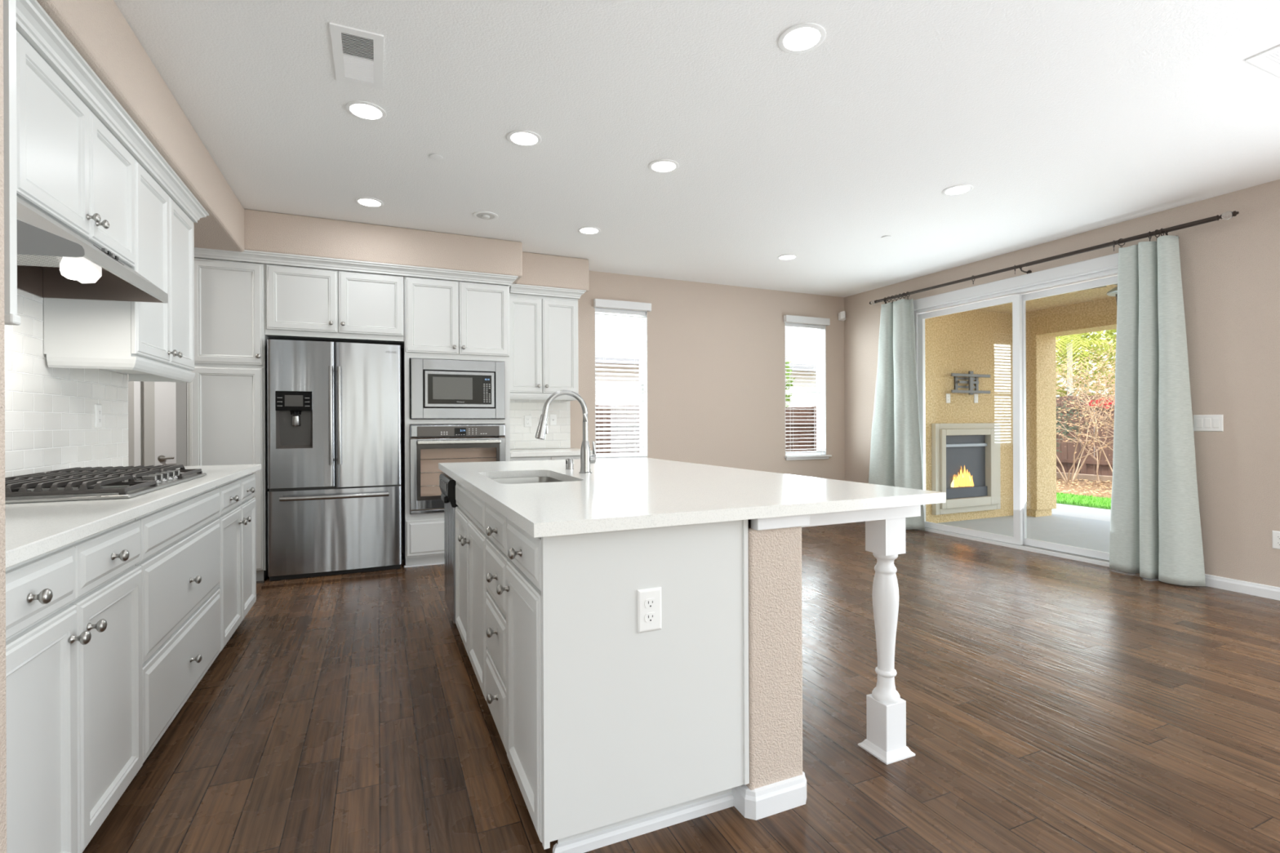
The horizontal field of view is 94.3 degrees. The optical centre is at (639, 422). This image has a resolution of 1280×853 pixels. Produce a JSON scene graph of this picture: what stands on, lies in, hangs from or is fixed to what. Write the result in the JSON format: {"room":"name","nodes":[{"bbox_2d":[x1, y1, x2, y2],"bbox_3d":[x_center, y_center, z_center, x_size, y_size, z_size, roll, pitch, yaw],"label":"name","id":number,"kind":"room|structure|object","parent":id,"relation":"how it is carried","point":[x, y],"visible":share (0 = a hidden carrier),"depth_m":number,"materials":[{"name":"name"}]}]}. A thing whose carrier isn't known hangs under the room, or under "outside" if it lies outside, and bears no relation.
{"room":"kitchen","nodes":[
{"label":"kitchen","id":0,"kind":"room"},
{"bbox_2d":[0,0,6,852],"bbox_3d":[-2.232,-0.188,0.395,2.637,2.739,0.125,0,0,-24],"label":"wall","id":1,"kind":"structure","parent":0,"point":[2,521],"depth_m":0.97,"materials":[{"name":"beige paint"}]},
{"bbox_2d":[15,0,208,222],"bbox_3d":[-2.150,-1.198,2.155,0.366,0.072,2.781,0,0,-24],"label":"crown molding","id":2,"kind":"structure","parent":1,"relation":"attached to","point":[35,25],"depth_m":2.17,"materials":[{"name":"white wood"}]},
{"bbox_2d":[128,373,142,466],"bbox_3d":[-4.303,-0.179,4.671,2.300,2.739,0.120,0,0,-24],"label":"wall","id":3,"kind":"structure","parent":0,"point":[131,384],"depth_m":4.72,"materials":[{"name":"grey paint"}]},
{"bbox_2d":[133,381,141,466],"bbox_3d":[-3.805,0.128,4.816,0.475,2.120,0.015,0,0,-24],"label":"trim","id":4,"kind":"structure","parent":3,"relation":"attached to","point":[137,384],"depth_m":4.72,"materials":[{"name":"white wood"}]},
{"bbox_2d":[141,381,155,466],"bbox_3d":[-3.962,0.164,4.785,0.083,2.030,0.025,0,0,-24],"label":"door","id":5,"kind":"structure","parent":3,"relation":"in","point":[147,388],"depth_m":4.77,"materials":[{"name":"grey"}]},
{"bbox_2d":[154,382,176,466],"bbox_3d":[-3.580,0.162,4.931,0.730,2.030,0.087,0,0,-24],"label":"door","id":6,"kind":"structure","parent":3,"relation":"in","point":[165,394],"depth_m":4.81,"materials":[{"name":"white wood"}]},
{"bbox_2d":[175,382,186,466],"bbox_3d":[-3.407,-0.013,4.563,0.060,2.400,0.800,0,0,-24],"label":"wall","id":7,"kind":"structure","parent":0,"point":[180,387],"depth_m":4.20,"materials":[{"name":"grey paint"}]},
{"bbox_2d":[36,0,588,293],"bbox_3d":[-1.185,-1.400,3.368,3.133,0.322,4.465,0,0,-24],"label":"soffit","id":8,"kind":"object","parent":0,"point":[97,29],"depth_m":4.04,"materials":[{"name":"beige paint"}]},
{"bbox_2d":[400,271,844,553],"bbox_3d":[-0.409,-0.145,6.225,6.760,2.839,0.140,0,0,-24],"label":"wall","id":9,"kind":"structure","parent":0,"point":[716,353],"depth_m":6.72,"materials":[{"name":"beige paint"}]},
{"bbox_2d":[264,264,404,350],"bbox_3d":[-2.462,-0.917,4.860,0.959,0.523,0.700,0,0,-24],"label":"upper cabinet","id":10,"kind":"object","parent":9,"relation":"attached to","point":[300,303],"visible":1,"depth_m":4.57,"materials":[{"name":"white wood"}]},
{"bbox_2d":[510,399,570,448],"bbox_3d":[-1.037,-0.013,5.867,0.720,0.540,0.008,0,0,-24],"label":"backsplash","id":11,"kind":"structure","parent":9,"relation":"attached to","point":[558,436],"depth_m":5.87,"materials":[{"name":"tile"}]},
{"bbox_2d":[524,415,531,426],"bbox_3d":[-1.102,-0.016,5.829,0.072,0.117,0.009,0,0,-24],"label":"wall outlet","id":12,"kind":"object","parent":11,"relation":"attached to","point":[527,419],"visible":1,"depth_m":5.82,"materials":[{"name":"white plastic"}]},
{"bbox_2d":[549,413,556,426],"bbox_3d":[-0.867,-0.029,5.928,0.072,0.117,0.018,0,0,-24],"label":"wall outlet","id":13,"kind":"object","parent":11,"relation":"attached to","point":[553,417],"visible":1,"depth_m":5.93,"materials":[{"name":"white plastic"}]},
{"bbox_2d":[509,293,579,401],"bbox_3d":[-0.973,-0.700,5.678,0.716,0.969,0.404,0,0,-24],"label":"upper cabinet","id":14,"kind":"object","parent":9,"relation":"attached to","point":[544,330],"visible":0.95,"depth_m":5.53,"materials":[{"name":"white wood"}]},
{"bbox_2d":[595,306,648,458],"bbox_3d":[-0.219,-0.412,6.307,0.597,1.572,0.134,0,0,-24],"label":"window","id":15,"kind":"structure","parent":9,"relation":"in","point":[646,316],"depth_m":6.40,"materials":[{"name":"white plastic"}]},
{"bbox_2d":[593,298,651,457],"bbox_3d":[-0.188,-0.454,6.253,0.635,1.639,0.121,0,0,-24],"label":"window blind","id":16,"kind":"object","parent":15,"relation":"attached to","point":[597,302],"visible":0.88,"depth_m":6.26,"materials":[{"name":"white plastic"}]},
{"bbox_2d":[784,322,831,460],"bbox_3d":[2.018,-0.379,7.269,0.685,1.656,0.180,0,0,-24],"label":"window","id":17,"kind":"structure","parent":9,"relation":"in","point":[806,455],"depth_m":7.37,"materials":[{"name":"white"}]},
{"bbox_2d":[783,315,830,453],"bbox_3d":[2.018,-0.460,7.226,0.660,1.647,0.121,0,0,-24],"label":"window blind","id":18,"kind":"object","parent":17,"relation":"attached to","point":[790,318],"visible":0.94,"depth_m":7.23,"materials":[{"name":"white plastic"}]},
{"bbox_2d":[82,521,1279,852],"bbox_3d":[0.502,1.230,1.586,8.590,0.120,9.900,0,0,-24],"label":"floor","id":19,"kind":"structure","parent":0,"point":[1055,704],"depth_m":2.28,"materials":[{"name":"brown wood"}]},
{"bbox_2d":[5,519,142,852],"bbox_3d":[-1.652,0.733,1.368,0.626,0.892,0.898,0,0,-24],"label":"base cabinet","id":20,"kind":"object","parent":19,"relation":"on","point":[74,675],"visible":0.99,"depth_m":1.44,"materials":[{"name":"white wood"}]},
{"bbox_2d":[134,487,220,763],"bbox_3d":[-2.041,0.735,2.251,0.626,0.892,1.019,0,0,-24],"label":"base cabinet","id":21,"kind":"object","parent":19,"relation":"on","point":[180,562],"visible":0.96,"depth_m":2.20,"materials":[{"name":"white wood"}]},
{"bbox_2d":[4,464,261,568],"bbox_3d":[-2.022,0.270,2.177,0.623,0.034,2.963,0,0,-24],"label":"countertop","id":22,"kind":"structure","parent":21,"relation":"on","point":[33,530],"depth_m":1.66,"materials":[{"name":"white stone"}]},
{"bbox_2d":[4,464,206,503],"bbox_3d":[-2.107,0.224,2.313,0.480,0.058,0.965,0,0,-24],"label":"gas cooktop","id":23,"kind":"object","parent":22,"relation":"in","point":[110,482],"visible":0.98,"depth_m":2.10,"materials":[{"name":"silver metal"}]},
{"bbox_2d":[186,257,269,581],"bbox_3d":[-3.115,0.005,4.570,0.474,2.361,0.700,0,0,-24],"label":"pantry cabinet","id":24,"kind":"object","parent":19,"relation":"on","point":[227,414],"visible":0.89,"depth_m":4.31,"materials":[{"name":"white wood"}]},
{"bbox_2d":[216,473,256,651],"bbox_3d":[-2.427,0.737,3.124,0.626,0.892,0.876,0,0,-24],"label":"base cabinet","id":25,"kind":"object","parent":19,"relation":"on","point":[237,507],"visible":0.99,"depth_m":3.17,"materials":[{"name":"white wood"}]},
{"bbox_2d":[261,564,403,589],"bbox_3d":[-2.337,1.173,4.571,0.937,0.018,0.345,0,0,-24],"label":"board","id":26,"kind":"object","parent":19,"relation":"on","point":[308,580],"visible":0.71,"depth_m":4.44,"materials":[{"name":"brown wood"}]},
{"bbox_2d":[266,337,403,581],"bbox_3d":[-2.422,0.255,4.782,0.955,1.816,0.733,0,0,-24],"label":"refrigerator","id":27,"kind":"object","parent":26,"relation":"on","point":[334,406],"visible":1,"depth_m":4.50,"materials":[{"name":"grey metal"}]},
{"bbox_2d":[439,472,458,623],"bbox_3d":[-0.844,0.734,3.535,0.635,0.885,0.488,0,0,-24],"label":"dishwasher","id":28,"kind":"object","parent":19,"relation":"on","point":[446,484],"visible":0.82,"depth_m":3.32,"materials":[{"name":"grey metal"}]},
{"bbox_2d":[401,276,510,567],"bbox_3d":[-1.632,-0.001,5.224,0.853,2.361,0.700,0,0,-24],"label":"tall cabinet","id":29,"kind":"object","parent":19,"relation":"on","point":[444,319],"visible":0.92,"depth_m":4.91,"materials":[{"name":"white wood"}]},
{"bbox_2d":[194,247,586,299],"bbox_3d":[-1.937,-1.217,5.081,3.058,0.072,0.719,0,0,-24],"label":"crown molding","id":30,"kind":"structure","parent":29,"relation":"attached to","point":[246,255],"depth_m":4.68,"materials":[{"name":"white wood"}]},
{"bbox_2d":[409,424,505,514],"bbox_3d":[-1.581,0.373,5.109,0.762,0.721,0.535,0,0,-24],"label":"wall oven","id":31,"kind":"object","parent":29,"relation":"in","point":[430,445],"visible":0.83,"depth_m":4.93,"materials":[{"name":"silver metal"}]},
{"bbox_2d":[410,358,505,418],"bbox_3d":[-1.575,-0.278,5.098,0.749,0.486,0.400,0,0,-24],"label":"microwave","id":32,"kind":"object","parent":29,"relation":"in","point":[442,388],"visible":1,"depth_m":4.91,"materials":[{"name":"silver metal"}]},
{"bbox_2d":[455,481,488,701],"bbox_3d":[-0.540,0.729,2.869,0.646,0.892,0.961,0,0,-24],"label":"base cabinet","id":33,"kind":"object","parent":19,"relation":"on","point":[471,536],"visible":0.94,"depth_m":2.67,"materials":[{"name":"white wood"}]},
{"bbox_2d":[438,457,946,537],"bbox_3d":[-0.096,0.262,2.856,1.446,0.035,2.445,0,0,-24],"label":"countertop","id":34,"kind":"structure","parent":33,"relation":"on","point":[619,494],"depth_m":2.02,"materials":[{"name":"white stone"}]},
{"bbox_2d":[490,476,563,484],"bbox_3d":[-0.521,0.375,2.751,0.390,0.184,0.695,0,0,-24],"label":"sink","id":35,"kind":"object","parent":34,"relation":"in","point":[526,479],"visible":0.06,"depth_m":3.07,"materials":[{"name":"silver metal"}]},
{"bbox_2d":[535,390,596,473],"bbox_3d":[-0.355,0.044,2.857,0.303,0.405,0.062,0,0,-24],"label":"kitchen faucet","id":36,"kind":"object","parent":34,"relation":"on","point":[586,459],"visible":1,"depth_m":2.87,"materials":[{"name":"silver metal"}]},
{"bbox_2d":[565,457,573,469],"bbox_3d":[-0.372,0.217,3.136,0.044,0.058,0.044,0,0,-24],"label":"air gap","id":37,"kind":"object","parent":34,"relation":"on","point":[569,462],"visible":1,"depth_m":3.12,"materials":[{"name":"silver metal"}]},
{"bbox_2d":[801,504,920,527],"bbox_3d":[0.306,0.307,3.003,0.545,0.056,2.192,0,0,-24],"label":"apron","id":38,"kind":"object","parent":34,"relation":"attached to","point":[864,515],"visible":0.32,"depth_m":2.00,"materials":[{"name":"white wood"}]},
{"bbox_2d":[484,502,511,752],"bbox_3d":[-0.261,0.728,2.236,0.646,0.892,0.413,0,0,-24],"label":"base cabinet","id":39,"kind":"object","parent":19,"relation":"on","point":[496,558],"visible":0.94,"depth_m":2.06,"materials":[{"name":"white wood"}]},
{"bbox_2d":[496,518,550,849],"bbox_3d":[-0.084,0.727,1.835,0.646,0.892,0.460,0,0,-24],"label":"base cabinet","id":40,"kind":"object","parent":19,"relation":"on","point":[526,588],"visible":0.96,"depth_m":1.66,"materials":[{"name":"white wood"}]},
{"bbox_2d":[510,455,580,461],"bbox_3d":[-0.906,0.738,5.573,0.743,0.877,0.628,0,0,-24],"label":"base cabinet","id":41,"kind":"object","parent":19,"relation":"on","point":[562,457],"visible":0.02,"depth_m":5.30,"materials":[{"name":"white wood"}]},
{"bbox_2d":[510,448,592,457],"bbox_3d":[-0.897,0.278,5.580,0.768,0.040,0.626,0,0,-24],"label":"countertop","id":42,"kind":"structure","parent":41,"relation":"on","point":[557,451],"depth_m":5.33,"materials":[{"name":"white stone"}]},
{"bbox_2d":[548,519,749,852],"bbox_3d":[0.024,0.726,1.673,0.621,0.892,0.080,0,0,-24],"label":"island end panel","id":43,"kind":"object","parent":19,"relation":"on","point":[649,731],"visible":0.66,"depth_m":1.63,"materials":[{"name":"white wood"}]},
{"bbox_2d":[637,586,662,633],"bbox_3d":[0.027,0.515,1.632,0.072,0.117,0.008,0,0,-24],"label":"wall outlet","id":44,"kind":"object","parent":43,"relation":"attached to","point":[649,600],"visible":1,"depth_m":1.63,"materials":[{"name":"white plastic"}]},
{"bbox_2d":[644,612,656,622],"bbox_3d":[0.029,0.535,1.630,0.034,0.025,0.003,0,0,-24],"label":"receptacle","id":45,"kind":"object","parent":44,"relation":"attached to","point":[650,617],"depth_m":1.63,"materials":[{"name":"white plastic"}]},
{"bbox_2d":[644,598,656,608],"bbox_3d":[0.028,0.496,1.630,0.034,0.025,0.003,0,0,-24],"label":"receptacle","id":46,"kind":"object","parent":44,"relation":"attached to","point":[649,602],"depth_m":1.63,"materials":[{"name":"white plastic"}]},
{"bbox_2d":[857,517,915,764],"bbox_3d":[0.876,0.751,2.116,0.134,0.836,0.134,0,0,-24],"label":"turned post","id":47,"kind":"object","parent":19,"relation":"on","point":[886,711],"visible":1,"depth_m":2.08,"materials":[{"name":"white wood"}]},
{"bbox_2d":[113,0,1279,297],"bbox_3d":[0.550,-1.644,1.612,8.720,0.150,9.900,0,0,-24],"label":"ceiling","id":48,"kind":"structure","parent":0,"point":[1062,118],"depth_m":3.08,"materials":[{"name":"white paint"}]},
{"bbox_2d":[329,22,383,89],"bbox_3d":[-1.205,-1.558,2.541,0.194,0.007,0.413,0,0,-24],"label":"ceiling vent","id":49,"kind":"object","parent":48,"relation":"in","point":[357,54],"visible":1,"depth_m":2.52,"materials":[{"name":"white metal"}]},
{"bbox_2d":[345,100,386,120],"bbox_3d":[-1.371,-1.558,2.967,0.188,0.006,0.188,0,0,-24],"label":"recessed light","id":50,"kind":"object","parent":48,"relation":"in","point":[364,110],"visible":1,"depth_m":2.96,"materials":[{"name":"white plastic"}]},
{"bbox_2d":[355,196,383,207],"bbox_3d":[-1.909,-1.556,4.188,0.188,0.006,0.188,0,0,-24],"label":"recessed light","id":51,"kind":"object","parent":48,"relation":"in","point":[366,202],"visible":1,"depth_m":4.17,"materials":[{"name":"white plastic"}]},
{"bbox_2d":[472,211,498,220],"bbox_3d":[-1.163,-1.552,4.472,0.188,0.020,0.188,0,0,-24],"label":"recessed light","id":52,"kind":"object","parent":48,"relation":"in","point":[484,215],"visible":1,"depth_m":4.46,"materials":[{"name":"white"}]},
{"bbox_2d":[506,129,541,146],"bbox_3d":[-0.636,-1.561,3.258,0.188,0.006,0.188,0,0,-24],"label":"recessed light","id":53,"kind":"object","parent":48,"relation":"in","point":[524,138],"visible":1,"depth_m":3.25,"materials":[{"name":"white"}]},
{"bbox_2d":[577,226,600,234],"bbox_3d":[-0.413,-1.562,4.821,0.188,0.006,0.188,0,0,-24],"label":"recessed light","id":54,"kind":"object","parent":48,"relation":"in","point":[585,230],"visible":1,"depth_m":4.81,"materials":[{"name":"white plastic"}]},
{"bbox_2d":[648,159,679,173],"bbox_3d":[0.145,-1.564,3.619,0.188,0.006,0.188,0,0,-24],"label":"recessed light","id":55,"kind":"object","parent":48,"relation":"in","point":[662,166],"visible":1,"depth_m":3.61,"materials":[{"name":"white plastic"}]},
{"bbox_2d":[777,253,797,260],"bbox_3d":[1.397,-1.569,5.625,0.188,0.006,0.188,0,0,-24],"label":"recessed light","id":56,"kind":"object","parent":48,"relation":"in","point":[784,257],"visible":1,"depth_m":5.62,"materials":[{"name":"white"}]},
{"bbox_2d":[777,22,826,53],"bbox_3d":[0.660,-1.566,2.420,0.188,0.006,0.188,0,0,-24],"label":"recessed light","id":57,"kind":"object","parent":48,"relation":"in","point":[806,37],"visible":1,"depth_m":2.41,"materials":[{"name":"white plastic"}]},
{"bbox_2d":[942,184,973,195],"bbox_3d":[2.147,-1.573,4.011,0.188,0.006,0.188,0,0,-24],"label":"recessed light","id":58,"kind":"object","parent":48,"relation":"in","point":[958,189],"visible":1,"depth_m":4.00,"materials":[{"name":"white plastic"}]},
{"bbox_2d":[1245,44,1279,77],"bbox_3d":[2.886,-1.575,2.486,0.400,0.007,0.372,0,0,-24],"label":"ceiling vent","id":59,"kind":"object","parent":48,"relation":"in","point":[1268,60],"visible":1,"depth_m":2.58,"materials":[{"name":"white"}]},
{"bbox_2d":[745,519,802,790],"bbox_3d":[-0.052,0.746,2.860,0.197,0.854,2.322,0,0,-24],"label":"wall","id":60,"kind":"structure","parent":0,"point":[775,555],"depth_m":1.79,"materials":[{"name":"beige paint"}]},
{"bbox_2d":[731,771,806,820],"bbox_3d":[-0.047,1.132,2.853,0.229,0.082,2.338,0,0,-24],"label":"baseboard","id":61,"kind":"structure","parent":60,"relation":"attached to","point":[763,802],"depth_m":1.78,"materials":[{"name":"white wood"}]},
{"bbox_2d":[751,514,809,530],"bbox_3d":[-0.036,0.300,2.860,0.194,0.040,2.337,0,0,-24],"label":"trim","id":62,"kind":"structure","parent":60,"relation":"on","point":[777,522],"depth_m":1.79,"materials":[{"name":"white wood"}]},
{"bbox_2d":[924,309,1013,523],"bbox_3d":[3.904,-0.269,7.425,2.100,2.950,0.248,0,0,-24],"label":"wall","id":63,"kind":"structure","parent":0,"point":[980,342],"depth_m":7.39,"materials":[{"name":"paint"}]},
{"bbox_2d":[931,422,1000,515],"bbox_3d":[4.036,0.550,7.294,1.150,1.090,0.090,0,0,-24],"label":"fireplace","id":64,"kind":"object","parent":63,"relation":"attached to","point":[966,465],"visible":1,"depth_m":7.29,"materials":[{"name":"beige stone"}]},
{"bbox_2d":[951,371,990,395],"bbox_3d":[4.037,-0.490,7.294,0.680,0.290,0.094,0,0,-24],"label":"mount","id":65,"kind":"object","parent":63,"relation":"attached to","point":[971,387],"visible":1,"depth_m":7.27,"materials":[{"name":"grey metal"}]},
{"bbox_2d":[977,280,1117,313],"bbox_3d":[5.502,-1.511,3.792,2.100,0.180,7.690,0,0,-24],"label":"ceiling","id":66,"kind":"structure","parent":0,"point":[1095,294],"depth_m":6.89,"materials":[{"name":"paint"}]},
{"bbox_2d":[1077,276,1117,301],"bbox_3d":[4.366,-1.220,5.317,1.212,0.392,1.274,0,0,-24],"label":"ceiling fan","id":67,"kind":"object","parent":66,"relation":"hanging from","point":[1113,292],"visible":0.06,"depth_m":5.39,"materials":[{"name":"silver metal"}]},
{"bbox_2d":[844,179,1279,587],"bbox_3d":[4.559,-0.166,3.154,0.150,2.839,9.490,0,0,-24],"label":"wall","id":68,"kind":"structure","parent":0,"point":[1230,268],"depth_m":4.13,"materials":[{"name":"beige paint"}]},
{"bbox_2d":[912,253,1118,311],"bbox_3d":[3.438,-1.284,5.465,0.026,0.115,2.340,0,0,-24],"label":"trim","id":69,"kind":"structure","parent":68,"relation":"attached to","point":[1110,261],"depth_m":5.37,"materials":[{"name":"white wood"}]},
{"bbox_2d":[913,267,1118,566],"bbox_3d":[3.519,-0.032,5.485,0.142,2.420,2.275,0,0,-24],"label":"door","id":70,"kind":"structure","parent":68,"relation":"in","point":[1020,540],"depth_m":5.47,"materials":[{"name":"white"}]},
{"bbox_2d":[869,210,1239,304],"bbox_3d":[3.376,-1.378,5.455,0.148,0.095,3.248,0,0,-24],"label":"curtain rod","id":71,"kind":"object","parent":68,"relation":"attached to","point":[1227,215],"visible":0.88,"depth_m":4.81,"materials":[{"name":"brown metal"}]},
{"bbox_2d":[868,298,924,530],"bbox_3d":[2.802,-0.099,6.629,0.167,2.495,0.796,0,0,-24],"label":"curtain","id":72,"kind":"object","parent":71,"relation":"hanging from","point":[895,453],"visible":0.78,"depth_m":6.47,"materials":[{"name":"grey fabric"}]},
{"bbox_2d":[1109,235,1205,586],"bbox_3d":[3.773,-0.103,4.402,0.159,2.495,0.602,0,0,-24],"label":"curtain","id":73,"kind":"object","parent":71,"relation":"hanging from","point":[1156,531],"visible":1,"depth_m":4.36,"materials":[{"name":"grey fabric"}]},
{"bbox_2d":[1193,414,1223,431],"bbox_3d":[4.014,0.003,4.193,0.010,0.117,0.164,0,0,-24],"label":"light switch","id":74,"kind":"object","parent":68,"relation":"attached to","point":[1208,423],"visible":1,"depth_m":4.18,"materials":[{"name":"white plastic"}]},
{"bbox_2d":[1204,573,1279,600],"bbox_3d":[5.134,1.110,1.657,0.016,0.082,5.990,0,0,-24],"label":"baseboard","id":75,"kind":"structure","parent":68,"relation":"attached to","point":[1214,581],"depth_m":4.02,"materials":[{"name":"white wood"}]},
{"bbox_2d":[1272,530,1279,549],"bbox_3d":[4.165,0.766,3.861,0.008,0.117,0.072,0,0,-24],"label":"wall outlet","id":76,"kind":"object","parent":68,"relation":"attached to","point":[1276,535],"visible":1,"depth_m":3.87,"materials":[{"name":"white plastic"}]},
{"bbox_3d":[-2.319,-0.187,1.923,0.120,2.739,2.990,0,0,-24],"label":"wall","id":77,"kind":"structure","parent":0,"visible":0},
{"bbox_2d":[3,0,21,325],"bbox_3d":[-1.439,-0.705,0.930,0.689,1.058,0.028,0,0,-24],"label":"cabinet end panel","id":78,"kind":"object","parent":77,"relation":"attached to","point":[11,317],"visible":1,"depth_m":1.06,"materials":[{"name":"white wood"}]},
{"bbox_2d":[4,288,128,477],"bbox_3d":[-2.286,-0.153,2.006,0.008,0.830,2.855,0,0,-24],"label":"backsplash","id":79,"kind":"structure","parent":77,"relation":"attached to","point":[50,411],"depth_m":2.52,"materials":[{"name":"tile"}]},
{"bbox_2d":[94,404,102,427],"bbox_3d":[-2.693,-0.034,2.952,0.009,0.117,0.072,0,0,-24],"label":"wall outlet","id":80,"kind":"object","parent":79,"relation":"attached to","point":[98,407],"visible":1,"depth_m":2.94,"materials":[{"name":"white plastic"}]},
{"bbox_2d":[16,30,134,267],"bbox_3d":[-2.139,-0.912,2.110,0.346,0.497,0.938,0,0,-24],"label":"upper cabinet","id":81,"kind":"object","parent":77,"relation":"attached to","point":[70,167],"visible":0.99,"depth_m":2.05,"materials":[{"name":"white wood"}]},
{"bbox_2d":[16,196,168,302],"bbox_3d":[-2.042,-0.545,1.988,0.426,0.233,1.225,0,0,-24],"label":"range hood","id":82,"kind":"object","parent":81,"relation":"attached to","point":[54,261],"visible":0.97,"depth_m":2.11,"materials":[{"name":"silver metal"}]},
{"bbox_2d":[43,159,195,382],"bbox_3d":[-2.513,-0.696,2.958,0.346,0.927,0.916,0,0,-24],"label":"upper cabinet","id":83,"kind":"object","parent":77,"relation":"attached to","point":[145,341],"visible":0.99,"depth_m":2.74,"materials":[{"name":"white wood"}]},
{"label":"outside","id":84,"kind":"structure","parent":0,"visible":0},
{"bbox_2d":[1056,458,1111,497],"bbox_3d":[11.071,1.311,13.627,12.750,0.230,24.000,0,0,-24],"label":"garden","id":85,"kind":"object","parent":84,"point":[1066,486],"depth_m":10.90,"materials":[{"name":"brown"}]},
{"bbox_2d":[1056,386,1095,452],"bbox_3d":[8.515,-0.016,13.043,2.959,2.659,3.128,0,0,-24],"label":"shrub","id":86,"kind":"object","parent":85,"relation":"on","point":[1058,424],"visible":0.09,"depth_m":12.12,"materials":[{"name":"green plant"}]},
{"bbox_2d":[1056,491,1111,509],"bbox_3d":[6.685,1.184,9.397,1.331,0.082,5.003,0,0,-24],"label":"lawn","id":87,"kind":"structure","parent":85,"relation":"on","point":[1090,500],"depth_m":9.00,"materials":[{"name":"green plant"}]},
{"bbox_2d":[1056,475,1111,496],"bbox_3d":[8.540,1.157,11.252,3.767,0.040,5.352,0,0,-24],"label":"leaf litter","id":88,"kind":"object","parent":85,"relation":"on","point":[1110,482],"visible":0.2,"depth_m":10.86,"materials":[{"name":"brown plant"}]},
{"bbox_2d":[1056,471,1112,483],"bbox_3d":[9.401,1.133,11.798,0.120,0.140,6.000,0,0,-24],"label":"edging","id":89,"kind":"object","parent":85,"relation":"on","point":[1089,477],"visible":0.1,"depth_m":12.14,"materials":[{"name":"brown"}]},
{"bbox_2d":[1055,338,1115,484],"bbox_3d":[8.418,-0.332,11.744,3.887,3.037,3.779,0,0,-24],"label":"shrub","id":90,"kind":"object","parent":85,"relation":"on","point":[1073,477],"visible":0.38,"depth_m":11.20,"materials":[{"name":"beige plant"}]},
{"bbox_2d":[1056,394,1115,475],"bbox_3d":[10.216,0.270,12.942,0.120,1.840,8.712,0,0,-24],"label":"fence","id":91,"kind":"object","parent":85,"relation":"on","point":[1065,457],"visible":0.07,"depth_m":13.34,"materials":[{"name":"brown wood"}]},
{"bbox_2d":[1055,330,1115,395],"bbox_3d":[10.720,-0.677,14.730,2.811,3.812,3.033,0,0,-24],"label":"tree","id":92,"kind":"object","parent":85,"relation":"on","point":[1060,341],"visible":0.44,"depth_m":14.57,"materials":[{"name":"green plant"}]},
{"bbox_2d":[1055,328,1116,396],"bbox_3d":[12.833,-1.489,16.989,3.392,5.415,4.562,0,0,-24],"label":"tree","id":93,"kind":"object","parent":85,"relation":"on","point":[1114,331],"visible":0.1,"depth_m":16.48,"materials":[{"name":"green plant"}]},
{"bbox_2d":[1056,332,1115,472],"bbox_3d":[8.707,-0.472,10.667,4.085,3.329,2.542,0,0,-24],"label":"shrub","id":94,"kind":"object","parent":85,"relation":"on","point":[1113,371],"visible":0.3,"depth_m":10.60,"materials":[{"name":"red plant"}]},
{"bbox_2d":[1079,399,1115,483],"bbox_3d":[8.861,0.341,11.529,0.594,1.694,0.881,0,0,0],"label":"shrub","id":95,"kind":"object","parent":85,"relation":"on","point":[1096,402],"visible":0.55,"depth_m":11.56,"materials":[{"name":"beige plant"}]},
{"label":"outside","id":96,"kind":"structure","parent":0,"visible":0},
{"bbox_2d":[938,513,1110,552],"bbox_3d":[5.720,1.248,3.943,2.600,0.100,7.600,0,0,-24],"label":"patio","id":97,"kind":"structure","parent":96,"point":[1081,532],"depth_m":6.75,"materials":[{"name":"grey concrete"}]},
{"bbox_2d":[1026,509,1051,516],"bbox_3d":[5.120,1.156,7.777,0.320,0.090,0.340,0,0,-24],"label":"trim","id":98,"kind":"structure","parent":97,"relation":"on","point":[1030,513],"depth_m":7.61,"materials":[{"name":"paint"}]},
{"bbox_2d":[1026,311,1056,510],"bbox_3d":[5.116,-0.319,7.773,0.400,2.860,0.410,0,0,-24],"label":"column","id":99,"kind":"object","parent":98,"relation":"on","point":[1041,370],"visible":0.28,"depth_m":7.58,"materials":[{"name":"paint"}]},
{"bbox_2d":[1035,297,1116,336],"bbox_3d":[6.696,-1.437,4.182,0.400,0.638,7.440,0,0,-24],"label":"beam","id":100,"kind":"object","parent":99,"relation":"on","point":[1099,315],"visible":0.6,"depth_m":7.08,"materials":[{"name":"paint"}]},
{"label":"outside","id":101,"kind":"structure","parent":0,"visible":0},
{"bbox_3d":[-1.275,1.358,10.147,12.650,0.240,7.200,0,0,-24],"label":"ground","id":102,"kind":"structure","parent":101,"visible":0},
{"bbox_2d":[595,329,816,407],"bbox_3d":[-1.064,-0.523,14.790,15.000,3.600,5.080,0,0,-24],"label":"house","id":103,"kind":"structure","parent":102,"relation":"on","point":[797,368],"depth_m":14.14,"materials":[{"name":"white"}]},
{"bbox_2d":[595,404,816,453],"bbox_3d":[0.764,0.474,8.938,9.692,1.510,0.120,0,0,-24],"label":"fence","id":104,"kind":"object","parent":102,"relation":"on","point":[812,415],"visible":0.07,"depth_m":9.68,"materials":[{"name":"brown wood"}]},
{"bbox_2d":[785,355,795,407],"bbox_3d":[2.696,-0.185,12.538,1.188,2.893,1.099,0,0,-24],"label":"tree","id":105,"kind":"object","parent":102,"relation":"on","point":[788,371],"visible":0.03,"depth_m":12.43,"materials":[{"name":"green plant"}]},
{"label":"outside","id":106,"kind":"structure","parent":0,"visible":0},
{"bbox_2d":[1051,503,1111,521],"bbox_3d":[6.134,1.259,7.623,1.130,0.115,15.000,0,0,-24],"label":"ground walk","id":107,"kind":"structure","parent":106,"point":[1102,514],"depth_m":7.98,"materials":[{"name":"grey concrete"}]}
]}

